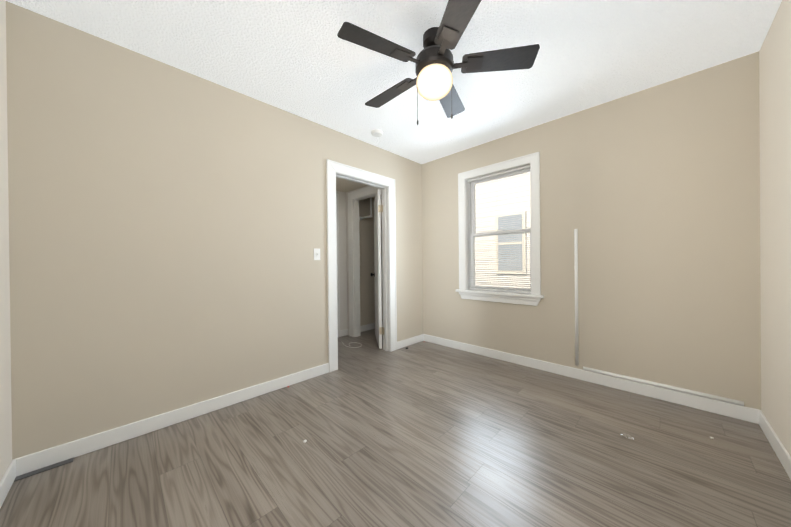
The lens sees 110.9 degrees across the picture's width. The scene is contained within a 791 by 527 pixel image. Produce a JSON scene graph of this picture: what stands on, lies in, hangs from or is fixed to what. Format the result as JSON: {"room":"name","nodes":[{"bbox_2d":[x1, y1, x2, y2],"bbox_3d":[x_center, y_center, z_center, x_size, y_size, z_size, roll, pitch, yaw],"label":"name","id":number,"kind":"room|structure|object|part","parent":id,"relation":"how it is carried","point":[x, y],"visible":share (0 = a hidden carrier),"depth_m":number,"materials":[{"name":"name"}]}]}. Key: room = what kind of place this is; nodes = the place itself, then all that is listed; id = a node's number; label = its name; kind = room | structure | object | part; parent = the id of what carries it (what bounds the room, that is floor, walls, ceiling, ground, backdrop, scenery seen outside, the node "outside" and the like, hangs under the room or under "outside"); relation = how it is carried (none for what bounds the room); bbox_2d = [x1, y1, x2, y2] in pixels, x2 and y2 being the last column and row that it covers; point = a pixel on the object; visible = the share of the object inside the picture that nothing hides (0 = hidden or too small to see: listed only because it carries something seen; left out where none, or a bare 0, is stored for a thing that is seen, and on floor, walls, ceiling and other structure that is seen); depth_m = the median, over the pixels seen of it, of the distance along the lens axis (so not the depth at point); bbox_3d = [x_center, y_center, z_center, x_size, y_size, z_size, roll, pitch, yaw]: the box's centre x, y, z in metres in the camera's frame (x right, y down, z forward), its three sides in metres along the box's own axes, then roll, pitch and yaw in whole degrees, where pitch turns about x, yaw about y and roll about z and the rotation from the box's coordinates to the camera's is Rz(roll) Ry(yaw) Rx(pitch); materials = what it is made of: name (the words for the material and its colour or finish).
{"room":"empty bedroom","nodes":[
{"label":"empty bedroom","id":0,"kind":"room"},
{"bbox_2d":[0,0,11,480],"bbox_3d":[-1.038,-0.131,0.365,3.138,2.500,0.120,0,0,45],"label":"wall","id":1,"kind":"structure","parent":0,"point":[5,410],"depth_m":1.37,"materials":[{"name":"beige paint"}]},
{"bbox_2d":[0,458,19,507],"bbox_3d":[-0.986,1.070,0.422,2.880,0.097,0.013,0,0,45],"label":"baseboard","id":2,"kind":"structure","parent":1,"relation":"attached to","point":[13,470],"depth_m":1.35,"materials":[{"name":"white wood"}]},
{"bbox_2d":[6,1,422,459],"bbox_3d":[-0.828,-0.140,2.723,0.120,2.500,3.767,0,0,45],"label":"wall","id":3,"kind":"structure","parent":0,"point":[167,229],"depth_m":1.83,"materials":[{"name":"beige paint"}]},
{"bbox_2d":[19,363,328,474],"bbox_3d":[-1.334,1.068,2.109,0.013,0.097,1.860,0,0,45],"label":"baseboard","id":4,"kind":"structure","parent":3,"relation":"attached to","point":[52,455],"depth_m":1.81,"materials":[{"name":"white wood"}]},
{"bbox_2d":[314,248,319,259],"bbox_3d":[-0.770,-0.091,2.683,0.018,0.115,0.070,0,0,45],"label":"switch plate","id":5,"kind":"object","parent":3,"relation":"attached to","point":[316,253],"visible":1,"depth_m":2.68,"materials":[{"name":"white plastic"}]},
{"bbox_2d":[326,159,396,372],"bbox_3d":[-0.386,0.021,3.154,0.144,2.165,0.980,0,0,45],"label":"door frame","id":6,"kind":"structure","parent":3,"relation":"attached to","point":[333,168],"depth_m":3.20,"materials":[{"name":"white wood"}]},
{"bbox_2d":[397,334,423,348],"bbox_3d":[0.192,1.048,3.650,0.013,0.097,0.520,0,0,45],"label":"baseboard","id":7,"kind":"structure","parent":3,"relation":"attached to","point":[403,343],"depth_m":3.65,"materials":[{"name":"white wood"}]},
{"bbox_2d":[346,185,369,334],"bbox_3d":[-0.386,0.002,3.914,0.930,2.200,0.100,0,0,45],"label":"wall","id":8,"kind":"structure","parent":0,"point":[348,256],"depth_m":4.19,"materials":[{"name":"paint"}]},
{"bbox_2d":[348,186,381,336],"bbox_3d":[-0.367,0.016,3.881,0.855,2.170,0.123,0,0,45],"label":"trim","id":9,"kind":"structure","parent":8,"relation":"attached to","point":[354,197],"depth_m":4.09,"materials":[{"name":"white wood"}]},
{"bbox_2d":[371,189,383,348],"bbox_3d":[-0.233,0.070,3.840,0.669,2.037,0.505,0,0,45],"label":"door","id":10,"kind":"structure","parent":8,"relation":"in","point":[378,210],"depth_m":3.50,"materials":[{"name":"white wood"}]},
{"bbox_2d":[336,177,381,199],"bbox_3d":[-1.010,-1.141,3.363,1.030,0.100,3.200,0,0,45],"label":"ceiling","id":11,"kind":"structure","parent":0,"point":[343,185],"depth_m":3.83,"materials":[{"name":"beige paint"}]},
{"bbox_2d":[336,191,381,329],"bbox_3d":[-1.331,-0.138,3.693,0.100,2.500,3.200,0,0,45],"label":"wall","id":12,"kind":"structure","parent":0,"point":[367,287],"depth_m":4.43,"materials":[{"name":"beige paint"}]},
{"bbox_2d":[336,193,339,336],"bbox_3d":[-1.194,0.035,3.743,0.022,2.150,0.980,0,0,45],"label":"door frame","id":13,"kind":"structure","parent":12,"relation":"attached to","point":[338,279],"depth_m":4.07,"materials":[{"name":"white wood"}]},
{"bbox_2d":[359,197,371,219],"bbox_3d":[-0.470,-0.897,4.295,0.285,0.404,0.068,0,0,45],"label":"rail","id":14,"kind":"object","parent":12,"relation":"attached to","point":[360,218],"visible":0.9,"depth_m":4.20,"materials":[{"name":"white wood"}]},
{"bbox_2d":[360,323,374,331],"bbox_3d":[-0.456,1.052,4.489,0.013,0.097,0.600,0,0,45],"label":"baseboard","id":15,"kind":"structure","parent":12,"relation":"attached to","point":[369,326],"depth_m":4.47,"materials":[{"name":"white wood"}]},
{"bbox_2d":[381,200,382,320],"bbox_3d":[0.127,-0.005,4.433,0.930,2.200,0.100,0,0,45],"label":"wall","id":16,"kind":"structure","parent":0,"point":[382,287],"depth_m":4.72,"materials":[{"name":"beige paint"}]},
{"bbox_2d":[6,0,781,163],"bbox_3d":[0.231,-1.448,1.657,3.138,0.100,3.767,0,0,45],"label":"ceiling","id":17,"kind":"structure","parent":0,"point":[300,58],"depth_m":1.77,"materials":[{"name":"white paint"}]},
{"bbox_2d":[371,129,382,136],"bbox_3d":[-0.198,-1.378,2.893,0.124,0.039,0.124,0,0,45],"label":"smoke detector","id":18,"kind":"object","parent":17,"relation":"attached to","point":[376,133],"visible":0.96,"depth_m":2.86,"materials":[{"name":"white plastic"}]},
{"bbox_2d":[337,0,539,124],"bbox_3d":[0.211,-1.125,1.701,1.111,0.545,1.160,0,0,45],"label":"fan","id":19,"kind":"object","parent":17,"relation":"hanging from","point":[435,64],"visible":1,"depth_m":1.59,"materials":[{"name":"black metal"}]},
{"bbox_3d":[0.240,-1.101,1.676,0.224,0.157,0.224,0,0,45],"label":"globe","id":20,"kind":"part","parent":19,"relation":"part of"},
{"bbox_2d":[0,329,790,526],"bbox_3d":[-0.090,1.155,2.046,4.168,0.100,3.820,0,0,45],"label":"floor","id":21,"kind":"structure","parent":0,"point":[424,434],"depth_m":1.51,"materials":[{"name":"grey laminate"}]},
{"bbox_2d":[14,457,73,481],"bbox_3d":[-1.912,1.122,1.487,0.040,0.005,0.197,0,0,45],"label":"floor vent","id":22,"kind":"object","parent":21,"relation":"on","point":[40,470],"visible":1,"depth_m":1.48,"materials":[{"name":"metal"}]},
{"bbox_2d":[620,432,633,438],"bbox_3d":[1.450,1.084,1.713,0.076,0.013,0.046,0,0,45],"label":"debris","id":23,"kind":"object","parent":21,"relation":"on","point":[627,435],"visible":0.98,"depth_m":1.71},
{"bbox_2d":[422,51,760,409],"bbox_3d":[1.492,-0.164,2.921,3.138,2.500,0.220,0,0,45],"label":"wall","id":24,"kind":"structure","parent":0,"point":[652,195],"depth_m":2.24,"materials":[{"name":"beige paint"}]},
{"bbox_2d":[456,152,543,305],"bbox_3d":[1.202,-0.348,3.169,1.006,1.572,0.272,0,0,45],"label":"window","id":25,"kind":"structure","parent":24,"relation":"in","point":[534,296],"depth_m":3.13,"materials":[{"name":"white wood"}]},
{"bbox_2d":[467,165,530,292],"bbox_3d":[1.170,-0.361,3.136,0.748,1.357,0.048,0,0,45],"label":"window blind","id":26,"kind":"object","parent":25,"relation":"attached to","point":[527,167],"visible":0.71,"depth_m":3.13,"materials":[{"name":"white plastic"}]},
{"bbox_3d":[1.239,-0.360,3.206,0.758,1.363,0.072,0,0,45],"label":"window sash","id":27,"kind":"part","parent":25,"relation":"part of","materials":[{"name":"clear glass"}]},
{"bbox_2d":[574,229,578,365],"bbox_3d":[1.699,0.316,2.558,0.028,1.283,0.014,0,0,45],"label":"cord cover","id":28,"kind":"object","parent":24,"relation":"attached to","point":[576,296],"visible":1,"depth_m":2.55,"materials":[{"name":"white plastic"}]},
{"bbox_2d":[424,334,755,422],"bbox_3d":[1.415,1.038,2.849,2.880,0.097,0.013,0,0,45],"label":"baseboard","id":29,"kind":"structure","parent":24,"relation":"attached to","point":[736,411],"depth_m":2.34,"materials":[{"name":"white wood"}]},
{"bbox_2d":[583,366,743,405],"bbox_3d":[2.068,0.970,2.197,0.925,0.030,0.020,0,0,45],"label":"cord cover","id":30,"kind":"object","parent":24,"relation":"attached to","point":[715,397],"visible":1,"depth_m":2.12,"materials":[{"name":"white plastic"}]},
{"bbox_2d":[759,0,790,455],"bbox_3d":[1.317,-0.155,0.600,0.120,2.500,3.767,0,0,45],"label":"wall","id":31,"kind":"structure","parent":0,"point":[775,151],"depth_m":1.56,"materials":[{"name":"beige paint"}]},
{"bbox_2d":[756,409,790,479],"bbox_3d":[1.246,1.047,0.615,0.013,0.097,3.427,0,0,45],"label":"baseboard","id":32,"kind":"structure","parent":31,"relation":"attached to","point":[781,452],"depth_m":1.56,"materials":[{"name":"white wood"}]},
{"label":"outside","id":33,"kind":"structure","parent":0,"visible":0},
{"bbox_2d":[475,172,530,287],"bbox_3d":[4.190,-0.948,4.870,14.000,10.000,0.445,0,0,45],"label":"house","id":34,"kind":"structure","parent":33,"point":[514,271],"depth_m":6.26,"materials":[{"name":"white"}]}
]}

